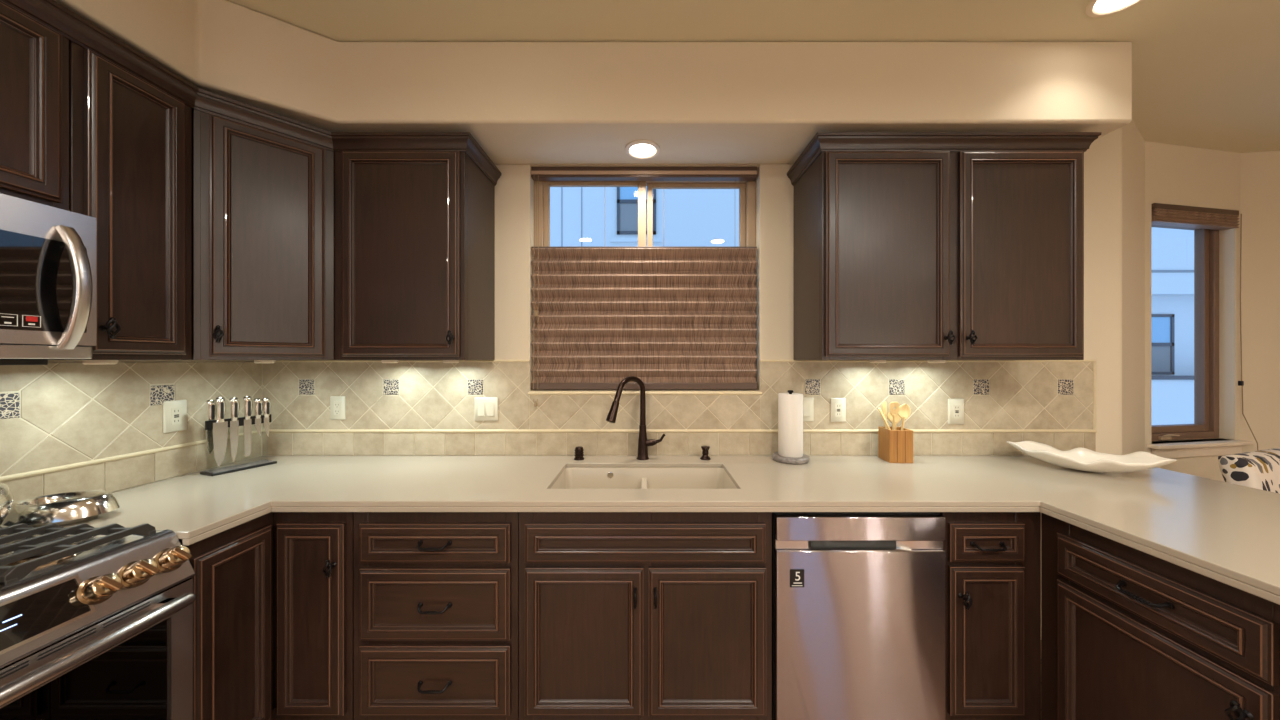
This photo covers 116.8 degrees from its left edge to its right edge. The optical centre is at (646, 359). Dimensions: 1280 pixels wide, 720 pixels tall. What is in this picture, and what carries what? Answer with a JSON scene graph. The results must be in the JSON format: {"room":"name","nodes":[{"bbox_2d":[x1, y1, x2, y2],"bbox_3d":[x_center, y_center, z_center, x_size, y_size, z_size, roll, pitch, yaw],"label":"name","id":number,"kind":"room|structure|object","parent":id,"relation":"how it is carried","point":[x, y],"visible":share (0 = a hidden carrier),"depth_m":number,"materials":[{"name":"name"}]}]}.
{"room":"kitchen","nodes":[
{"label":"kitchen","id":0,"kind":"room"},
{"bbox_2d":[48,360,253,362],"bbox_3d":[-1.975,0.044,-0.580,0.140,2.682,5.340,0,0,0],"label":"wall","id":1,"kind":"structure","parent":0,"point":[49,361],"depth_m":1.54,"materials":[{"name":"beige paint"}]},
{"bbox_2d":[0,0,68,210],"bbox_3d":[-1.714,-0.657,0.689,0.363,0.515,0.745,0,0,0],"label":"upper cabinet","id":2,"kind":"object","parent":1,"relation":"attached to","point":[34,57],"visible":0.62,"depth_m":0.99,"materials":[{"name":"brown wood"}]},
{"bbox_2d":[0,193,95,364],"bbox_3d":[-1.671,-0.188,0.697,0.445,0.402,0.761,0,0,0],"label":"microwave","id":3,"kind":"object","parent":2,"relation":"attached to","point":[48,253],"visible":1,"depth_m":0.98,"materials":[{"name":"silver metal"}]},
{"bbox_2d":[48,40,191,359],"bbox_3d":[-1.695,-0.458,1.206,0.400,0.915,0.281,0,0,0],"label":"upper cabinet","id":4,"kind":"object","parent":1,"relation":"attached to","point":[130,140],"visible":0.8,"depth_m":1.18,"materials":[{"name":"brown wood"}]},
{"bbox_2d":[82,360,117,364],"bbox_3d":[-1.735,0.007,1.250,0.066,0.014,0.066,0,0,0],"label":"light","id":5,"kind":"object","parent":4,"relation":"attached to","point":[86,362],"visible":1,"depth_m":1.23,"materials":[{"name":"beige paint"}]},
{"bbox_2d":[163,400,186,432],"bbox_3d":[-1.892,0.225,1.582,0.008,0.125,0.078,0,0,0],"label":"wall outlet","id":6,"kind":"object","parent":1,"relation":"attached to","point":[174,412],"visible":1,"depth_m":1.58,"materials":[{"name":"beige plastic"}]},
{"bbox_2d":[171,407,180,424],"bbox_3d":[-1.890,0.225,1.582,0.002,0.066,0.033,0,0,0],"label":"receptacle","id":7,"kind":"object","parent":6,"relation":"attached to","point":[175,411],"depth_m":1.58,"materials":[{"name":"beige plastic"}]},
{"bbox_2d":[55,0,1131,163],"bbox_3d":[0.035,-1.131,0.649,3.878,0.332,2.599,0,0,0],"label":"soffit","id":8,"kind":"structure","parent":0,"point":[521,102],"depth_m":1.60,"materials":[{"name":"beige paint"}]},
{"bbox_2d":[625,140,659,159],"bbox_3d":[-0.020,-0.960,1.805,0.160,0.010,0.160,0,0,0],"label":"recessed light","id":9,"kind":"object","parent":8,"relation":"in","point":[638,149],"visible":1,"depth_m":1.79,"materials":[{"name":"beige paint"}]},
{"bbox_2d":[227,0,1279,152],"bbox_3d":[1.772,-1.357,-0.275,7.655,0.120,6.250,0,0,0],"label":"ceiling","id":10,"kind":"structure","parent":0,"point":[1206,73],"depth_m":1.54,"materials":[{"name":"beige paint"}]},
{"bbox_2d":[1086,0,1142,16],"bbox_3d":[1.690,-1.292,1.390,0.190,0.010,0.190,0,0,0],"label":"recessed light","id":11,"kind":"object","parent":10,"relation":"in","point":[1095,8],"visible":1,"depth_m":1.44,"materials":[{"name":"white glass"}]},
{"bbox_2d":[495,128,1118,454],"bbox_3d":[0.215,0.044,2.020,4.240,2.682,0.140,0,0,0],"label":"wall","id":12,"kind":"structure","parent":0,"point":[514,189],"depth_m":1.95,"materials":[{"name":"beige paint"}]},
{"bbox_2d":[192,108,334,359],"bbox_3d":[-1.594,-0.458,1.642,0.596,0.915,0.592,0,0,0],"label":"upper cabinet","id":13,"kind":"object","parent":12,"relation":"attached to","point":[263,201],"visible":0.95,"depth_m":1.46,"materials":[{"name":"brown wood"}]},
{"bbox_2d":[1,0,501,185],"bbox_3d":[-1.289,-0.892,1.230,0.576,0.062,1.823,0,0,32],"label":"crown molding","id":14,"kind":"structure","parent":13,"relation":"attached to","point":[50,13],"depth_m":1.40,"materials":[{"name":"brown wood"}]},
{"bbox_2d":[254,360,274,362],"bbox_3d":[-1.620,0.007,1.670,0.066,0.014,0.066,0,0,0],"label":"light","id":15,"kind":"object","parent":13,"relation":"attached to","point":[255,361],"visible":1,"depth_m":1.65,"materials":[{"name":"beige paint"}]},
{"bbox_2d":[330,396,345,419],"bbox_3d":[-1.522,0.236,1.938,0.074,0.115,0.008,0,0,0],"label":"wall outlet","id":16,"kind":"object","parent":12,"relation":"attached to","point":[337,403],"visible":1,"depth_m":1.94,"materials":[{"name":"beige plastic"}]},
{"bbox_2d":[334,401,340,414],"bbox_3d":[-1.522,0.236,1.935,0.033,0.066,0.002,0,0,0],"label":"receptacle","id":17,"kind":"object","parent":16,"relation":"attached to","point":[337,404],"depth_m":1.93,"materials":[{"name":"beige plastic"}]},
{"bbox_2d":[335,151,494,359],"bbox_3d":[-1.023,-0.458,1.759,0.540,0.915,0.378,0,0,0],"label":"upper cabinet","id":18,"kind":"object","parent":12,"relation":"attached to","point":[415,230],"visible":0.84,"depth_m":1.62,"materials":[{"name":"brown wood"}]},
{"bbox_2d":[382,360,398,362],"bbox_3d":[-1.180,0.007,1.810,0.066,0.014,0.066,0,0,0],"label":"light","id":19,"kind":"object","parent":18,"relation":"attached to","point":[383,361],"visible":1,"depth_m":1.78,"materials":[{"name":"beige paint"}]},
{"bbox_2d":[443,360,458,362],"bbox_3d":[-0.900,0.007,1.810,0.066,0.014,0.066,0,0,0],"label":"light","id":20,"kind":"object","parent":18,"relation":"attached to","point":[444,361],"visible":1,"depth_m":1.78,"materials":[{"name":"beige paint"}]},
{"bbox_2d":[475,397,497,420],"bbox_3d":[-0.790,0.241,1.936,0.116,0.115,0.011,0,0,0],"label":"light switch","id":21,"kind":"object","parent":12,"relation":"attached to","point":[486,408],"visible":1,"depth_m":1.94,"materials":[{"name":"beige plastic"}]},
{"bbox_2d":[0,360,1096,503],"bbox_3d":[0.155,0.242,0.789,4.120,0.486,2.460,0,0,0],"label":"backsplash","id":22,"kind":"structure","parent":12,"relation":"attached to","point":[65,427],"depth_m":1.94,"materials":[{"name":"tile"}]},
{"bbox_2d":[534,180,755,378],"bbox_3d":[-0.010,-0.406,2.053,1.138,1.117,0.065,0,0,0],"label":"window","id":23,"kind":"structure","parent":12,"relation":"in","point":[747,189],"depth_m":2.03,"materials":[{"name":"beige plastic"}]},
{"bbox_2d":[531,167,757,406],"bbox_3d":[-0.014,-0.367,1.968,1.128,1.192,0.079,0,0,0],"label":"pleated shade","id":24,"kind":"object","parent":23,"relation":"attached to","point":[667,318],"visible":0.99,"depth_m":1.97,"materials":[{"name":"brown fabric"}]},
{"bbox_2d":[803,397,813,421],"bbox_3d":[0.783,0.244,1.936,0.074,0.118,0.011,0,0,0],"label":"light switch","id":25,"kind":"object","parent":12,"relation":"attached to","point":[808,402],"visible":0.77,"depth_m":1.94,"materials":[{"name":"beige plastic"}]},
{"bbox_2d":[830,398,845,421],"bbox_3d":[0.941,0.246,1.937,0.074,0.118,0.008,0,0,0],"label":"wall outlet","id":26,"kind":"object","parent":12,"relation":"attached to","point":[837,405],"visible":1,"depth_m":1.94,"materials":[{"name":"beige plastic"}]},
{"bbox_2d":[835,403,841,416],"bbox_3d":[0.941,0.246,1.935,0.033,0.066,0.002,0,0,0],"label":"receptacle","id":27,"kind":"object","parent":26,"relation":"attached to","point":[838,406],"depth_m":1.93,"materials":[{"name":"beige plastic"}]},
{"bbox_2d":[794,151,1083,359],"bbox_3d":[1.266,-0.458,1.759,1.084,0.915,0.378,0,0,0],"label":"upper cabinet","id":28,"kind":"object","parent":12,"relation":"attached to","point":[899,255],"visible":0.91,"depth_m":1.62,"materials":[{"name":"brown wood"}]},
{"bbox_2d":[870,360,885,362],"bbox_3d":[1.060,0.007,1.810,0.066,0.014,0.066,0,0,0],"label":"light","id":29,"kind":"object","parent":28,"relation":"attached to","point":[871,361],"visible":1,"depth_m":1.78,"materials":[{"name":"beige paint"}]},
{"bbox_2d":[928,360,945,362],"bbox_3d":[1.330,0.007,1.810,0.066,0.014,0.066,0,0,0],"label":"light","id":30,"kind":"object","parent":28,"relation":"attached to","point":[929,361],"visible":1,"depth_m":1.78,"materials":[{"name":"beige paint"}]},
{"bbox_2d":[787,132,1101,185],"bbox_3d":[1.266,-0.892,1.772,1.152,0.062,0.352,0,0,0],"label":"crown molding","id":31,"kind":"structure","parent":28,"relation":"attached to","point":[822,141],"depth_m":1.61,"materials":[{"name":"brown wood"}]},
{"bbox_2d":[948,399,963,423],"bbox_3d":[1.522,0.254,1.937,0.078,0.126,0.008,0,0,0],"label":"wall outlet","id":32,"kind":"object","parent":12,"relation":"attached to","point":[955,406],"visible":1,"depth_m":1.94,"materials":[{"name":"beige plastic"}]},
{"bbox_2d":[953,405,959,417],"bbox_3d":[1.522,0.254,1.935,0.033,0.066,0.002,0,0,0],"label":"receptacle","id":33,"kind":"object","parent":32,"relation":"attached to","point":[956,408],"depth_m":1.93,"materials":[{"name":"beige plastic"}]},
{"bbox_2d":[1119,120,1144,454],"bbox_3d":[2.615,0.044,2.199,0.740,2.682,0.133,0,0,-33],"label":"wall","id":34,"kind":"structure","parent":0,"point":[1131,142],"depth_m":2.11,"materials":[{"name":"beige paint"}]},
{"bbox_2d":[1145,141,1239,481],"bbox_3d":[3.323,0.044,2.471,0.782,2.682,0.140,0,0,-10],"label":"wall","id":35,"kind":"structure","parent":0,"point":[1174,174],"depth_m":2.43,"materials":[{"name":"beige paint"}]},
{"bbox_2d":[1151,225,1218,440],"bbox_3d":[3.323,-0.215,2.484,0.683,1.430,0.115,0,0,-10],"label":"window","id":36,"kind":"structure","parent":35,"relation":"in","point":[1206,241],"depth_m":2.53,"materials":[{"name":"brown plastic"}]},
{"bbox_2d":[1151,203,1258,450],"bbox_3d":[3.371,-0.173,2.402,0.741,1.517,0.110,0,0,-10],"label":"rolled shade","id":37,"kind":"object","parent":36,"relation":"attached to","point":[1161,214],"visible":0.91,"depth_m":2.41,"materials":[{"name":"brown"}]},
{"bbox_2d":[1152,445,1241,457],"bbox_3d":[3.349,0.553,2.396,0.703,0.063,0.018,0,0,-10],"label":"window sill","id":38,"kind":"structure","parent":35,"relation":"attached to","point":[1222,450],"depth_m":2.38,"materials":[{"name":"beige paint"}]},
{"bbox_2d":[1148,438,1253,449],"bbox_3d":[3.347,0.511,2.410,0.763,0.022,0.110,0,0,-10],"label":"window sill","id":39,"kind":"structure","parent":35,"relation":"attached to","point":[1175,444],"depth_m":2.37,"materials":[{"name":"beige paint"}]},
{"bbox_2d":[1240,151,1279,452],"bbox_3d":[4.569,0.044,2.429,1.694,2.682,0.140,0,0,7],"label":"wall","id":40,"kind":"structure","parent":0,"point":[1259,171],"depth_m":2.46,"materials":[{"name":"beige paint"}]},
{"bbox_3d":[1.772,1.445,-0.275,7.655,0.120,6.250,0,0,0],"label":"floor","id":41,"kind":"structure","parent":0,"visible":0},
{"bbox_2d":[0,523,195,719],"bbox_3d":[-1.536,0.908,0.696,0.712,0.953,0.763,0,0,0],"label":"gas range","id":42,"kind":"object","parent":41,"relation":"on","point":[96,623],"visible":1,"depth_m":0.91,"materials":[{"name":"silver metal"}]},
{"bbox_2d":[0,482,13,524],"bbox_3d":[-1.722,0.318,0.941,0.221,0.227,0.218,0,0,-32],"label":"tea kettle","id":43,"kind":"object","parent":42,"relation":"on","point":[6,496],"visible":1,"depth_m":1.01,"materials":[{"name":"silver metal"}]},
{"bbox_2d":[0,530,163,589],"bbox_3d":[-1.596,0.471,0.696,0.592,0.017,0.763,0,0,0],"label":"cooktop","id":44,"kind":"object","parent":42,"relation":"in","point":[52,570],"depth_m":0.93,"materials":[{"name":"silver metal"}]},
{"bbox_2d":[179,512,353,719],"bbox_3d":[-1.451,0.947,1.510,0.884,0.876,0.856,0,0,0],"label":"base cabinet","id":45,"kind":"object","parent":41,"relation":"on","point":[273,606],"visible":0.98,"depth_m":1.33,"materials":[{"name":"brown wood"}]},
{"bbox_2d":[0,456,1279,604],"bbox_3d":[0.171,0.490,1.234,4.129,0.038,1.409,0,0,0],"label":"countertop","id":46,"kind":"structure","parent":45,"relation":"on","point":[1227,533],"depth_m":1.36,"materials":[{"name":"beige stone"}]},
{"bbox_2d":[1,490,119,527],"bbox_3d":[-1.705,0.436,1.150,0.223,0.070,0.160,0,0,-14],"label":"dish","id":47,"kind":"object","parent":46,"relation":"on","point":[60,509],"visible":0.91,"depth_m":1.12,"materials":[{"name":"silver metal"}]},
{"bbox_2d":[200,414,276,475],"bbox_3d":[-1.764,0.358,1.709,0.090,0.225,0.216,0,0,20],"label":"stand","id":48,"kind":"object","parent":46,"relation":"on","point":[208,424],"visible":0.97,"depth_m":1.69,"materials":[{"name":"black plastic"}]},
{"bbox_2d":[206,400,215,453],"bbox_3d":[-1.807,0.279,1.635,0.023,0.225,0.035,0,0,20],"label":"kitchen knife","id":49,"kind":"object","parent":48,"relation":"attached to","point":[211,404],"visible":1,"depth_m":1.63,"materials":[{"name":"silver metal"}]},
{"bbox_2d":[213,397,227,466],"bbox_3d":[-1.781,0.301,1.645,0.023,0.291,0.046,0,0,20],"label":"kitchen knife","id":50,"kind":"object","parent":48,"relation":"attached to","point":[220,427],"visible":1,"depth_m":1.64,"materials":[{"name":"silver metal"}]},
{"bbox_2d":[229,397,239,461],"bbox_3d":[-1.766,0.300,1.687,0.023,0.278,0.035,0,0,20],"label":"kitchen knife","id":51,"kind":"object","parent":48,"relation":"attached to","point":[234,402],"visible":1,"depth_m":1.68,"materials":[{"name":"silver metal"}]},
{"bbox_2d":[243,396,252,456],"bbox_3d":[-1.750,0.291,1.728,0.023,0.264,0.035,0,0,20],"label":"kitchen knife","id":52,"kind":"object","parent":48,"relation":"attached to","point":[248,404],"visible":1,"depth_m":1.72,"materials":[{"name":"silver metal"}]},
{"bbox_2d":[253,398,262,436],"bbox_3d":[-1.738,0.259,1.762,0.023,0.175,0.035,0,0,20],"label":"kitchen knife","id":53,"kind":"object","parent":48,"relation":"attached to","point":[258,404],"visible":1,"depth_m":1.76,"materials":[{"name":"silver metal"}]},
{"bbox_2d":[262,397,270,437],"bbox_3d":[-1.728,0.264,1.790,0.023,0.185,0.035,0,0,20],"label":"kitchen knife","id":54,"kind":"object","parent":48,"relation":"attached to","point":[266,401],"visible":1,"depth_m":1.79,"materials":[{"name":"silver metal"}]},
{"bbox_2d":[574,446,583,460],"bbox_3d":[-0.322,0.441,1.870,0.048,0.060,0.048,0,0,0],"label":"air gap","id":55,"kind":"object","parent":46,"relation":"on","point":[578,450],"visible":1,"depth_m":1.85,"materials":[{"name":"brown metal"}]},
{"bbox_2d":[606,376,665,459],"bbox_3d":[-0.067,0.273,1.811,0.322,0.397,0.109,0,0,-39],"label":"kitchen faucet","id":56,"kind":"object","parent":46,"relation":"on","point":[643,442],"visible":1,"depth_m":1.86,"materials":[{"name":"brown metal"}]},
{"bbox_2d":[550,467,736,488],"bbox_3d":[-0.012,0.597,1.623,0.760,0.212,0.403,0,0,0],"label":"sink","id":57,"kind":"object","parent":46,"relation":"in","point":[571,477],"visible":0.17,"depth_m":1.80,"materials":[{"name":"beige ceramic"}]},
{"bbox_2d":[700,445,710,459],"bbox_3d":[0.278,0.440,1.864,0.050,0.062,0.071,0,0,0],"label":"soap dispenser","id":58,"kind":"object","parent":46,"relation":"on","point":[705,449],"visible":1,"depth_m":1.86,"materials":[{"name":"brown metal"}]},
{"bbox_2d":[772,390,809,463],"bbox_3d":[0.675,0.306,1.853,0.168,0.330,0.168,0,0,0],"label":"paper towel holder","id":59,"kind":"object","parent":46,"relation":"on","point":[804,459],"visible":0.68,"depth_m":1.79,"materials":[{"name":"grey stone"}]},
{"bbox_2d":[778,393,802,457],"bbox_3d":[0.675,0.303,1.853,0.110,0.288,0.110,0,0,0],"label":"paper towel roll","id":60,"kind":"object","parent":59,"relation":"on","point":[790,406],"visible":0.98,"depth_m":1.81,"materials":[{"name":"beige paper"}]},
{"bbox_2d":[878,426,912,462],"bbox_3d":[1.166,0.396,1.850,0.104,0.150,0.105,0,0,5],"label":"box","id":61,"kind":"object","parent":46,"relation":"on","point":[894,446],"visible":1,"depth_m":1.80,"materials":[{"name":"brown wood"}]},
{"bbox_2d":[881,401,886,428],"bbox_3d":[1.137,0.327,1.877,0.039,0.263,0.018,0,0,13],"label":"wooden utensil","id":62,"kind":"object","parent":61,"relation":"in","point":[884,404],"visible":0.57,"depth_m":1.88,"materials":[{"name":"brown wood"}]},
{"bbox_2d":[878,407,890,429],"bbox_3d":[1.132,0.341,1.826,0.118,0.240,0.024,0,0,7],"label":"wooden utensil","id":63,"kind":"object","parent":61,"relation":"in","point":[879,408],"visible":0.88,"depth_m":1.82,"materials":[{"name":"brown wood"}]},
{"bbox_2d":[889,402,898,429],"bbox_3d":[1.155,0.328,1.853,0.044,0.263,0.035,0,0,0],"label":"wooden utensil","id":64,"kind":"object","parent":61,"relation":"in","point":[894,412],"visible":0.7,"depth_m":1.84,"materials":[{"name":"brown wood"}]},
{"bbox_2d":[887,412,900,429],"bbox_3d":[1.185,0.345,1.877,0.068,0.228,0.026,0,0,0],"label":"wooden utensil","id":65,"kind":"object","parent":61,"relation":"in","point":[897,418],"visible":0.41,"depth_m":1.88,"materials":[{"name":"brown wood"}]},
{"bbox_2d":[887,412,900,423],"bbox_3d":[1.185,0.268,1.880,0.068,0.073,0.018,0,0,0],"label":"spoon bowl","id":66,"kind":"object","parent":65,"relation":"on","point":[897,419],"depth_m":1.88,"materials":[{"name":"brown wood"}]},
{"bbox_2d":[898,404,910,429],"bbox_3d":[1.208,0.333,1.856,0.077,0.254,0.020,0,0,-6],"label":"wooden utensil","id":67,"kind":"object","parent":61,"relation":"in","point":[904,412],"visible":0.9,"depth_m":1.85,"materials":[{"name":"brown wood"}]},
{"bbox_2d":[898,404,910,418],"bbox_3d":[1.213,0.242,1.857,0.067,0.073,0.018,0,0,0],"label":"spoon bowl","id":68,"kind":"object","parent":67,"relation":"on","point":[904,412],"depth_m":1.86,"materials":[{"name":"brown wood"}]},
{"bbox_2d":[1007,441,1176,472],"bbox_3d":[1.863,0.422,1.683,0.485,0.093,0.252,0,0,45],"label":"serving platter","id":69,"kind":"object","parent":46,"relation":"on","point":[1083,459],"visible":1,"depth_m":1.65,"materials":[{"name":"beige ceramic"}]},
{"bbox_2d":[354,512,518,719],"bbox_3d":[-0.724,0.947,1.622,0.564,0.876,0.625,0,0,0],"label":"base cabinet","id":70,"kind":"object","parent":41,"relation":"on","point":[436,594],"visible":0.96,"depth_m":1.34,"materials":[{"name":"brown wood"}]},
{"bbox_2d":[519,512,771,719],"bbox_3d":[-0.006,0.947,1.617,0.868,0.876,0.636,0,0,0],"label":"base cabinet","id":71,"kind":"object","parent":41,"relation":"on","point":[623,615],"visible":0.87,"depth_m":1.34,"materials":[{"name":"brown wood"}]},
{"bbox_2d":[772,512,945,719],"bbox_3d":[0.721,0.944,1.621,0.571,0.842,0.598,0,0,0],"label":"dishwasher","id":72,"kind":"object","parent":41,"relation":"on","point":[859,598],"visible":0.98,"depth_m":1.32,"materials":[{"name":"silver metal"}]},
{"bbox_2d":[940,512,1040,719],"bbox_3d":[1.182,0.947,1.613,0.336,0.876,0.645,0,0,0],"label":"base cabinet","id":73,"kind":"object","parent":41,"relation":"on","point":[993,559],"visible":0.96,"depth_m":1.34,"materials":[{"name":"brown wood"}]},
{"bbox_2d":[1041,513,1279,719],"bbox_3d":[1.620,0.947,0.950,0.660,0.876,0.800,0,0,0],"label":"base cabinet","id":74,"kind":"object","parent":41,"relation":"on","point":[1128,633],"visible":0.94,"depth_m":1.06,"materials":[{"name":"brown wood"}]},
{"bbox_2d":[1218,448,1279,492],"bbox_3d":[3.014,0.915,1.644,0.540,0.940,0.600,0,0,-17],"label":"dining chair","id":75,"kind":"object","parent":41,"relation":"on","point":[1260,469],"visible":0.42,"depth_m":1.80,"materials":[{"name":"fabric"}]},
{"label":"outside","id":76,"kind":"structure","parent":0,"visible":0},
{"bbox_2d":[550,186,1193,424],"bbox_3d":[5.500,-0.865,8.335,23.000,10.500,3.230,0,0,0],"label":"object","id":77,"kind":"structure","parent":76,"point":[579,216],"depth_m":6.95,"materials":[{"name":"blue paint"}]},
{"bbox_2d":[620,203,646,230],"bbox_3d":[-0.185,-2.513,6.940,0.590,0.495,0.004,0,0,0],"label":"window","id":78,"kind":"structure","parent":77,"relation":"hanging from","point":[628,211],"depth_m":6.94,"materials":[{"name":"grey"}]},
{"bbox_2d":[1151,346,1169,371],"bbox_3d":[8.950,-0.020,7.190,1.200,0.470,0.004,0,0,0],"label":"blind","id":79,"kind":"object","parent":77,"relation":"hanging from","point":[1160,355],"depth_m":7.19,"materials":[{"name":"grey"}]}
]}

